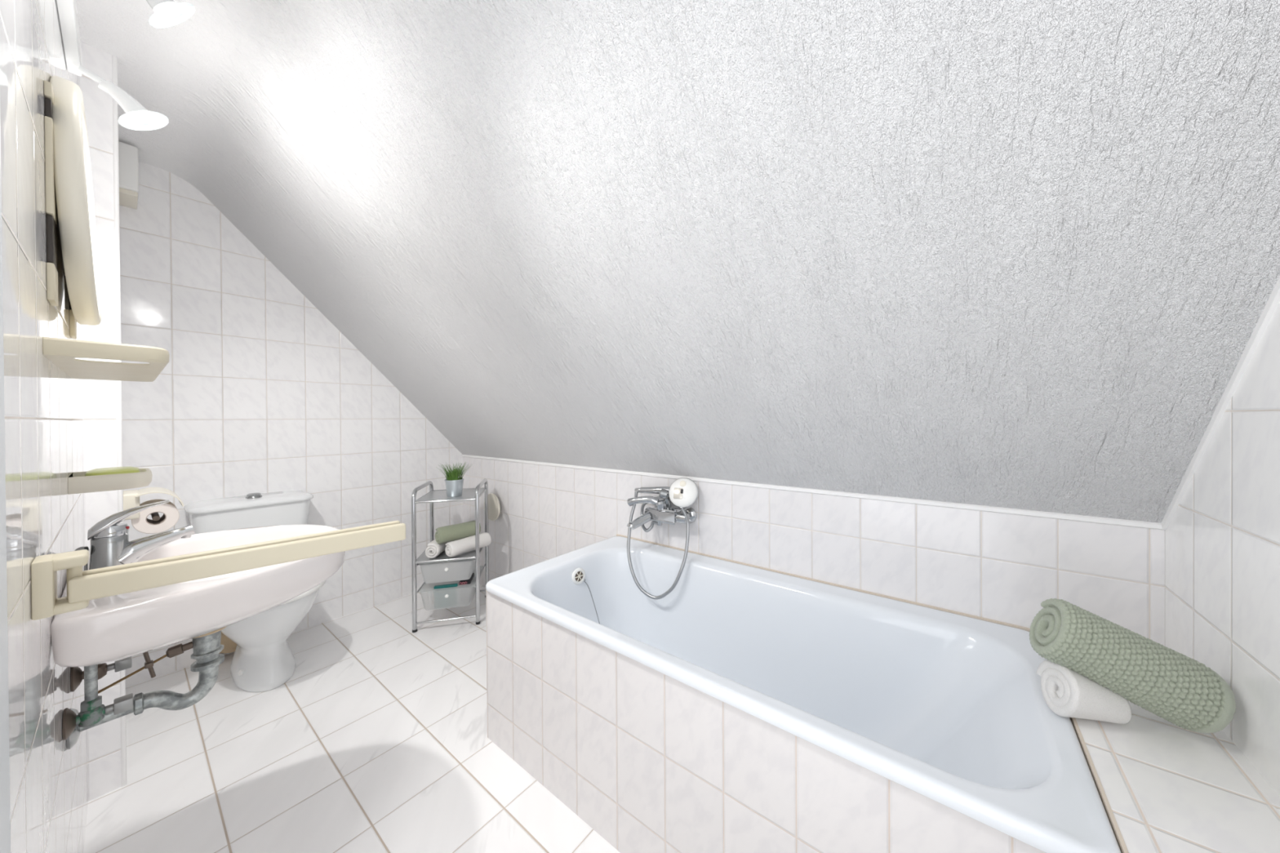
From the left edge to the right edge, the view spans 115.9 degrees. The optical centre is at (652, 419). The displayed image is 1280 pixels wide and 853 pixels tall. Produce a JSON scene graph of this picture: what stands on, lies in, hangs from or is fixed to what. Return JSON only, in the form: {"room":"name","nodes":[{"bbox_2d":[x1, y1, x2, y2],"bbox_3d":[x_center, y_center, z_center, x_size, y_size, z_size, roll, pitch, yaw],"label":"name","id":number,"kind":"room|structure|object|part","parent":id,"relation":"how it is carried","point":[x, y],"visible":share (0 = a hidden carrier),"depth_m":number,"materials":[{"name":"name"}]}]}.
{"room":"bathroom","nodes":[
{"label":"bathroom","id":0,"kind":"room"},
{"bbox_2d":[0,0,88,852],"bbox_3d":[-1.438,-0.042,0.936,2.097,2.311,0.100,0,0,37],"label":"wall","id":1,"kind":"structure","parent":0,"point":[43,405],"depth_m":0.53,"materials":[{"name":"tile"}]},
{"bbox_2d":[0,131,10,852],"bbox_3d":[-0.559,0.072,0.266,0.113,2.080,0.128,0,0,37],"label":"door","id":2,"kind":"structure","parent":1,"relation":"in","point":[5,808],"depth_m":0.34,"materials":[{"name":"white"}]},
{"bbox_2d":[43,75,101,338],"bbox_3d":[-1.149,-0.409,0.804,0.552,0.443,0.044,0,0,37],"label":"wall mirror","id":3,"kind":"object","parent":1,"relation":"attached to","point":[68,189],"visible":1,"depth_m":0.66,"materials":[{"name":"beige plastic"}]},
{"bbox_3d":[-1.148,-0.414,0.812,0.476,0.364,0.015,0,0,37],"label":"glass","id":4,"kind":"part","parent":3,"relation":"part of","materials":[{"name":"white mirror"}]},
{"bbox_2d":[62,664,133,740],"bbox_3d":[-1.052,0.494,0.762,0.054,0.179,0.078,0,0,37],"label":"angle valve","id":5,"kind":"object","parent":1,"relation":"attached to","point":[92,711],"visible":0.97,"depth_m":0.75,"materials":[{"name":"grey metal"}]},
{"bbox_3d":[-1.039,0.556,0.780,0.026,0.022,0.033,0,0,37],"label":"handle","id":6,"kind":"part","parent":5,"relation":"part of","materials":[{"name":"grey metal"}]},
{"bbox_2d":[70,656,132,692],"bbox_3d":[-1.200,0.488,0.874,0.054,0.167,0.078,0,0,37],"label":"angle valve","id":7,"kind":"object","parent":1,"relation":"attached to","point":[77,676],"visible":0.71,"depth_m":0.87,"materials":[{"name":"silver metal"}]},
{"bbox_3d":[-1.186,0.544,0.892,0.026,0.022,0.033,0,0,37],"label":"handle","id":8,"kind":"part","parent":7,"relation":"part of","materials":[{"name":"grey metal"}]},
{"bbox_2d":[42,337,169,382],"bbox_3d":[-1.082,-0.109,0.805,0.568,0.026,0.120,0,0,37],"label":"wall shelf","id":9,"kind":"object","parent":1,"relation":"attached to","point":[63,353],"visible":1,"depth_m":0.67,"materials":[{"name":"beige plastic"}]},
{"bbox_2d":[67,467,152,494],"bbox_3d":[-1.244,0.138,0.924,0.151,0.037,0.111,0,0,37],"label":"soap dish","id":10,"kind":"object","parent":1,"relation":"attached to","point":[77,482],"visible":0.93,"depth_m":0.88,"materials":[{"name":"beige plastic"}]},
{"bbox_2d":[84,466,139,475],"bbox_3d":[-1.244,0.126,0.924,0.106,0.028,0.078,0,0,37],"label":"soap bar","id":11,"kind":"object","parent":10,"relation":"on","point":[116,470],"visible":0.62,"depth_m":0.90,"materials":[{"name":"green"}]},
{"bbox_2d":[55,0,195,130],"bbox_3d":[-1.007,-0.773,0.768,0.670,0.159,0.163,0,0,37],"label":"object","id":12,"kind":"object","parent":1,"relation":"attached to","point":[168,13],"visible":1,"depth_m":0.85,"materials":[{"name":"white metal"}]},
{"bbox_3d":[-1.050,-0.815,0.711,0.670,0.055,0.020,0,0,37],"label":"rail","id":13,"kind":"part","parent":12,"relation":"part of","materials":[{"name":"white metal"}]},
{"bbox_3d":[-1.235,-0.748,0.940,0.041,0.068,0.070,0,0,37],"label":"socket arm","id":14,"kind":"part","parent":12,"relation":"part of","materials":[{"name":"white metal"}]},
{"bbox_3d":[-1.220,-0.722,0.959,0.032,0.024,0.030,0,0,37],"label":"bulb","id":15,"kind":"part","parent":12,"relation":"part of","materials":[{"name":"white glass"}]},
{"bbox_3d":[-0.947,-0.809,0.745,0.041,0.068,0.080,0,0,37],"label":"socket arm","id":16,"kind":"part","parent":12,"relation":"part of","materials":[{"name":"white metal"}]},
{"bbox_3d":[-0.929,-0.785,0.770,0.032,0.029,0.027,0,0,37],"label":"bulb","id":17,"kind":"part","parent":12,"relation":"part of","materials":[{"name":"white glass"}]},
{"bbox_2d":[66,626,226,749],"bbox_3d":[-1.081,0.566,0.873,0.074,0.170,0.218,0,0,37],"label":"trap","id":18,"kind":"object","parent":1,"relation":"attached to","point":[206,648],"visible":0.89,"depth_m":0.90,"materials":[{"name":"grey metal"}]},
{"bbox_3d":[-1.111,0.543,0.855,0.006,0.050,0.108,0,0,45],"label":"plug rod","id":19,"kind":"part","parent":18,"relation":"part of","materials":[{"name":"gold metal"}]},
{"bbox_2d":[50,524,345,666],"bbox_3d":[-1.016,0.396,0.960,0.580,0.171,0.440,0,0,37],"label":"washbasin","id":20,"kind":"object","parent":1,"relation":"attached to","point":[115,628],"visible":0.68,"depth_m":0.74,"materials":[{"name":"white ceramic"}]},
{"bbox_2d":[74,499,194,570],"bbox_3d":[-1.096,0.245,0.854,0.052,0.136,0.158,0,0,37],"label":"tap","id":21,"kind":"object","parent":20,"relation":"on","point":[110,544],"visible":0.88,"depth_m":0.83,"materials":[{"name":"silver metal"}]},
{"bbox_3d":[-1.134,0.282,0.795,0.018,0.060,0.018,0,0,37],"label":"plug knob","id":22,"kind":"part","parent":21,"relation":"part of","materials":[{"name":"silver metal"}]},
{"bbox_3d":[-1.103,0.209,0.846,0.048,0.064,0.104,0,0,37],"label":"lever","id":23,"kind":"part","parent":21,"relation":"part of","materials":[{"name":"silver metal"}]},
{"bbox_3d":[-1.084,0.274,0.870,0.047,0.068,0.118,0,0,37],"label":"spout","id":24,"kind":"part","parent":21,"relation":"part of","materials":[{"name":"silver metal"}]},
{"bbox_2d":[30,520,405,620],"bbox_3d":[-0.641,0.210,0.652,0.050,0.072,0.410,0,0,44],"label":"towel rail","id":25,"kind":"object","parent":1,"relation":"attached to","point":[82,586],"visible":1,"depth_m":0.58,"materials":[{"name":"beige plastic"}]},
{"bbox_3d":[-0.644,0.220,0.672,0.014,0.032,0.383,0,0,45],"label":"arm","id":26,"kind":"part","parent":25,"relation":"part of","materials":[{"name":"beige plastic"}]},
{"bbox_2d":[78,41,121,801],"bbox_3d":[-1.929,0.009,1.412,0.740,2.211,0.065,0,0,37],"label":"wall","id":27,"kind":"structure","parent":0,"point":[99,396],"depth_m":1.19,"materials":[{"name":"tile"}]},
{"bbox_2d":[111,54,126,786],"bbox_3d":[-1.618,0.008,1.215,0.011,2.211,0.011,0,0,37],"label":"trim","id":28,"kind":"structure","parent":27,"relation":"attached to","point":[114,59],"depth_m":1.21,"materials":[{"name":"white"}]},
{"bbox_2d":[118,141,138,208],"bbox_3d":[-2.125,-0.986,1.623,0.174,0.193,0.050,0,0,37],"label":"box","id":29,"kind":"object","parent":27,"relation":"attached to","point":[128,155],"visible":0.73,"depth_m":1.58,"materials":[{"name":"white plastic"}]},
{"bbox_3d":[-2.131,-0.899,1.627,0.159,0.018,0.048,0,0,37],"label":"plate","id":30,"kind":"part","parent":29,"relation":"part of","materials":[{"name":"beige plastic"}]},
{"bbox_2d":[123,487,184,520],"bbox_3d":[-1.740,0.293,1.395,0.160,0.102,0.133,0,0,37],"label":"toilet paper holder","id":31,"kind":"object","parent":27,"relation":"attached to","point":[131,497],"visible":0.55,"depth_m":1.34,"materials":[{"name":"beige plastic"}]},
{"bbox_2d":[131,499,179,533],"bbox_3d":[-1.739,0.336,1.401,0.110,0.104,0.104,0,0,37],"label":"toilet paper roll","id":32,"kind":"object","parent":31,"relation":"hanging from","point":[171,516],"visible":0.84,"depth_m":1.38,"materials":[{"name":"white paper"}]},
{"bbox_3d":[-1.732,0.272,1.407,0.160,0.061,0.104,0,0,37],"label":"lid","id":33,"kind":"part","parent":31,"relation":"part of","materials":[{"name":"beige plastic"}]},
{"bbox_2d":[119,161,463,687],"bbox_3d":[-1.828,-0.046,2.240,0.100,2.311,1.709,0,0,37],"label":"wall","id":34,"kind":"structure","parent":0,"point":[258,391],"depth_m":1.97,"materials":[{"name":"tile"}]},
{"bbox_2d":[83,584,619,852],"bbox_3d":[-0.839,1.161,0.858,3.342,0.100,2.739,0,0,37],"label":"floor","id":35,"kind":"structure","parent":0,"point":[376,740],"depth_m":1.30,"materials":[{"name":"tile"}]},
{"bbox_2d":[184,490,325,692],"bbox_3d":[-1.693,0.729,1.753,0.699,0.764,0.418,0,0,37],"label":"toilet","id":36,"kind":"object","parent":35,"relation":"on","point":[263,660],"visible":0.52,"depth_m":1.71,"materials":[{"name":"white ceramic"}]},
{"bbox_3d":[-1.893,0.383,1.901,0.203,0.032,0.418,0,0,37],"label":"cistern lid","id":37,"kind":"part","parent":36,"relation":"part of","materials":[{"name":"white ceramic"}]},
{"bbox_3d":[-1.613,0.696,1.691,0.496,0.031,0.366,0,0,37],"label":"seat lid","id":38,"kind":"part","parent":36,"relation":"part of","materials":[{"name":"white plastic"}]},
{"bbox_2d":[411,478,488,632],"bbox_3d":[-1.138,0.732,2.291,0.330,0.746,0.359,0,0,-15],"label":"shelf rack","id":39,"kind":"object","parent":35,"relation":"on","point":[442,569],"visible":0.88,"depth_m":2.15,"materials":[{"name":"silver metal"}]},
{"bbox_3d":[-1.286,0.731,2.252,0.021,0.742,0.356,0,0,-15],"label":"frame","id":40,"kind":"part","parent":39,"relation":"part of","materials":[{"name":"silver metal"}]},
{"bbox_2d":[425,539,451,558],"bbox_3d":[-1.185,0.698,2.230,0.073,0.082,0.204,0,0,-6],"label":"rolled towel","id":41,"kind":"object","parent":39,"relation":"on","point":[434,549],"visible":0.69,"depth_m":2.13,"materials":[{"name":"white fabric"}]},
{"bbox_2d":[435,520,480,543],"bbox_3d":[-1.085,0.625,2.240,0.080,0.087,0.222,0,0,41],"label":"rolled towel","id":42,"kind":"object","parent":41,"relation":"on","point":[460,531],"visible":0.91,"depth_m":2.20,"materials":[{"name":"green fabric"}]},
{"bbox_2d":[433,583,457,589],"bbox_3d":[-1.113,0.947,2.160,0.115,0.116,0.020,0,0,-15],"label":"packet","id":43,"kind":"object","parent":39,"relation":"in","point":[450,585],"visible":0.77,"depth_m":2.15,"materials":[{"name":"teal plastic"}]},
{"bbox_3d":[-1.135,0.813,2.284,0.279,0.108,0.323,0,0,-15],"label":"drawer","id":44,"kind":"part","parent":39,"relation":"part of","materials":[{"name":"white plastic"}]},
{"bbox_3d":[-1.138,0.741,2.291,0.299,0.003,0.335,0,0,-15],"label":"shelf","id":45,"kind":"part","parent":39,"relation":"part of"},
{"bbox_3d":[-1.138,0.744,2.291,0.315,0.013,0.348,0,0,-15],"label":"shelf rail","id":46,"kind":"part","parent":39,"relation":"part of","materials":[{"name":"silver metal"}]},
{"bbox_3d":[-1.140,0.429,2.290,0.315,0.013,0.348,0,0,-15],"label":"shelf rail","id":47,"kind":"part","parent":39,"relation":"part of","materials":[{"name":"silver metal"}]},
{"bbox_3d":[-1.140,0.426,2.290,0.299,0.003,0.335,0,0,-15],"label":"shelf","id":48,"kind":"part","parent":39,"relation":"part of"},
{"bbox_3d":[-1.135,0.955,2.285,0.279,0.108,0.323,0,0,-15],"label":"drawer","id":49,"kind":"part","parent":39,"relation":"part of","materials":[{"name":"white plastic"}]},
{"bbox_2d":[435,462,472,497],"bbox_3d":[-1.115,0.330,2.245,0.182,0.188,0.199,0,0,37],"label":"potted plant","id":50,"kind":"object","parent":39,"relation":"on","point":[454,482],"visible":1,"depth_m":2.21,"materials":[{"name":"green plant"}]},
{"bbox_3d":[-1.109,0.378,2.243,0.097,0.093,0.097,0,0,37],"label":"pot","id":51,"kind":"part","parent":50,"relation":"part of","materials":[{"name":"silver metal"}]},
{"bbox_2d":[458,573,474,585],"bbox_3d":[-1.044,0.944,2.253,0.057,0.120,0.128,0,0,-15],"label":"case","id":52,"kind":"object","parent":39,"relation":"in","point":[466,581],"visible":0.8,"depth_m":2.20,"materials":[{"name":"black plastic"}]},
{"bbox_2d":[444,532,491,556],"bbox_3d":[-1.026,0.696,2.243,0.078,0.080,0.239,0,0,33],"label":"rolled towel","id":53,"kind":"object","parent":39,"relation":"on","point":[455,548],"visible":0.86,"depth_m":2.20,"materials":[{"name":"white fabric"}]},
{"bbox_3d":[-0.989,0.729,2.330,0.021,0.742,0.356,0,0,-15],"label":"frame","id":54,"kind":"part","parent":39,"relation":"part of","materials":[{"name":"silver metal"}]},
{"bbox_2d":[485,591,1279,852],"bbox_3d":[0.300,0.831,1.158,1.686,0.543,0.681,0,0,37],"label":"surround","id":55,"kind":"object","parent":35,"relation":"on","point":[651,762],"visible":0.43,"depth_m":0.82,"materials":[{"name":"tile"}]},
{"bbox_2d":[485,590,1044,852],"bbox_3d":[0.012,0.591,0.952,1.471,0.004,0.012,0,0,37],"label":"trim","id":56,"kind":"structure","parent":55,"relation":"attached to","point":[486,590],"depth_m":0.72,"materials":[{"name":"beige"}]},
{"bbox_2d":[485,536,1121,852],"bbox_3d":[0.209,0.755,1.214,1.480,0.397,0.688,0,0,37],"label":"bathtub","id":57,"kind":"object","parent":55,"relation":"on","point":[951,709],"visible":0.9,"depth_m":1.12,"materials":[{"name":"white ceramic"}]},
{"bbox_2d":[574,571,583,581],"bbox_3d":[-0.291,0.621,1.589,0.039,0.036,0.009,-1,0,-44],"label":"grille","id":58,"kind":"object","parent":57,"relation":"attached to","point":[579,575],"depth_m":1.59,"materials":[{"name":"silver plastic"}]},
{"bbox_3d":[-0.225,0.775,1.585,0.117,0.275,0.012,0,0,23],"label":"plug chain","id":59,"kind":"part","parent":57,"relation":"part of","materials":[{"name":"silver metal"}]},
{"bbox_2d":[1036,660,1132,724],"bbox_3d":[0.810,0.510,0.747,0.115,0.090,0.097,0,0,25],"label":"rolled towel","id":60,"kind":"object","parent":55,"relation":"on","point":[1067,693],"visible":0.97,"depth_m":0.73,"materials":[{"name":"white fabric"}]},
{"bbox_2d":[1070,717,1128,852],"bbox_3d":[0.803,0.562,0.769,0.004,0.009,0.678,0,0,37],"label":"trim","id":61,"kind":"structure","parent":55,"relation":"on","point":[1117,833],"depth_m":0.60,"materials":[{"name":"beige"}]},
{"bbox_2d":[1029,598,1235,733],"bbox_3d":[0.875,0.450,0.748,0.253,0.189,0.118,0,0,23],"label":"bath mat","id":62,"kind":"object","parent":55,"relation":"on","point":[1172,686],"visible":1,"depth_m":0.71,"materials":[{"name":"green fabric"}]},
{"bbox_2d":[75,0,1279,523],"bbox_3d":[-0.848,-0.431,0.850,3.342,1.580,2.739,0,0,37],"label":"ceiling","id":63,"kind":"structure","parent":0,"point":[1024,255],"depth_m":0.88,"materials":[{"name":"white paint"}]},
{"bbox_2d":[462,457,1164,646],"bbox_3d":[-0.006,0.671,1.878,3.242,0.858,0.100,0,0,37],"label":"wall","id":64,"kind":"structure","parent":0,"point":[998,566],"depth_m":1.29,"materials":[{"name":"tile"}]},
{"bbox_2d":[484,493,501,520],"bbox_3d":[-1.014,0.552,2.545,0.173,0.173,0.049,0,0,37],"label":"vent cap","id":65,"kind":"object","parent":64,"relation":"attached to","point":[494,504],"visible":0.78,"depth_m":2.51,"materials":[{"name":"beige plastic"}]},
{"bbox_2d":[626,488,696,529],"bbox_3d":[0.024,0.372,1.673,0.260,0.168,0.186,0,0,37],"label":"mixer","id":66,"kind":"object","parent":64,"relation":"attached to","point":[662,512],"visible":0.95,"depth_m":1.67,"materials":[{"name":"silver metal"}]},
{"bbox_3d":[-0.057,0.425,1.687,0.113,0.064,0.040,-1,0,-31],"label":"spout","id":67,"kind":"part","parent":66,"relation":"part of","materials":[{"name":"silver metal"}]},
{"bbox_3d":[-0.040,0.345,1.699,0.136,0.048,0.037,0,0,16],"label":"lever","id":68,"kind":"part","parent":66,"relation":"part of","materials":[{"name":"silver metal"}]},
{"bbox_2d":[626,492,689,599],"bbox_3d":[0.018,0.507,1.647,0.287,0.402,0.153,0,0,37],"label":"shower hose","id":69,"kind":"object","parent":66,"relation":"attached to","point":[672,588],"visible":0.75,"depth_m":1.61,"materials":[{"name":"silver metal"}]},
{"bbox_2d":[635,477,698,508],"bbox_3d":[0.049,0.298,1.674,0.295,0.117,0.072,0,0,25],"label":"shower","id":70,"kind":"object","parent":66,"relation":"on","point":[683,492],"visible":0.95,"depth_m":1.62,"materials":[{"name":"white plastic"}]},
{"bbox_3d":[0.012,0.300,1.717,0.191,0.038,0.038,0,0,30],"label":"handle","id":71,"kind":"part","parent":70,"relation":"part of","materials":[{"name":"silver metal"}]},
{"bbox_3d":[0.105,0.297,1.622,0.038,0.041,0.022,0,0,19],"label":"badge plate","id":72,"kind":"part","parent":70,"relation":"part of","materials":[{"name":"grey plastic"}]},
{"bbox_2d":[462,454,1165,529],"bbox_3d":[-0.081,0.247,1.863,3.142,0.017,0.007,0,0,37],"label":"trim","id":73,"kind":"structure","parent":64,"relation":"attached to","point":[1148,525],"depth_m":1.23,"materials":[{"name":"white"}]},
{"bbox_2d":[616,533,1030,631],"bbox_3d":[0.417,0.557,1.490,1.480,0.014,0.006,0,0,37],"label":"trim","id":74,"kind":"structure","parent":64,"relation":"attached to","point":[617,535],"depth_m":1.30,"materials":[{"name":"beige"}]},
{"bbox_2d":[1164,301,1279,796],"bbox_3d":[0.447,-0.048,-0.126,0.100,2.311,2.739,0,0,37],"label":"wall","id":75,"kind":"structure","parent":0,"point":[1222,537],"depth_m":0.67,"materials":[{"name":"tile"}]},
{"bbox_2d":[1161,275,1279,528],"bbox_3d":[0.784,-0.428,0.409,0.006,1.361,1.272,0,0,37],"label":"trim","id":76,"kind":"structure","parent":75,"relation":"attached to","point":[1273,302],"depth_m":0.69,"materials":[{"name":"white"}]}
]}

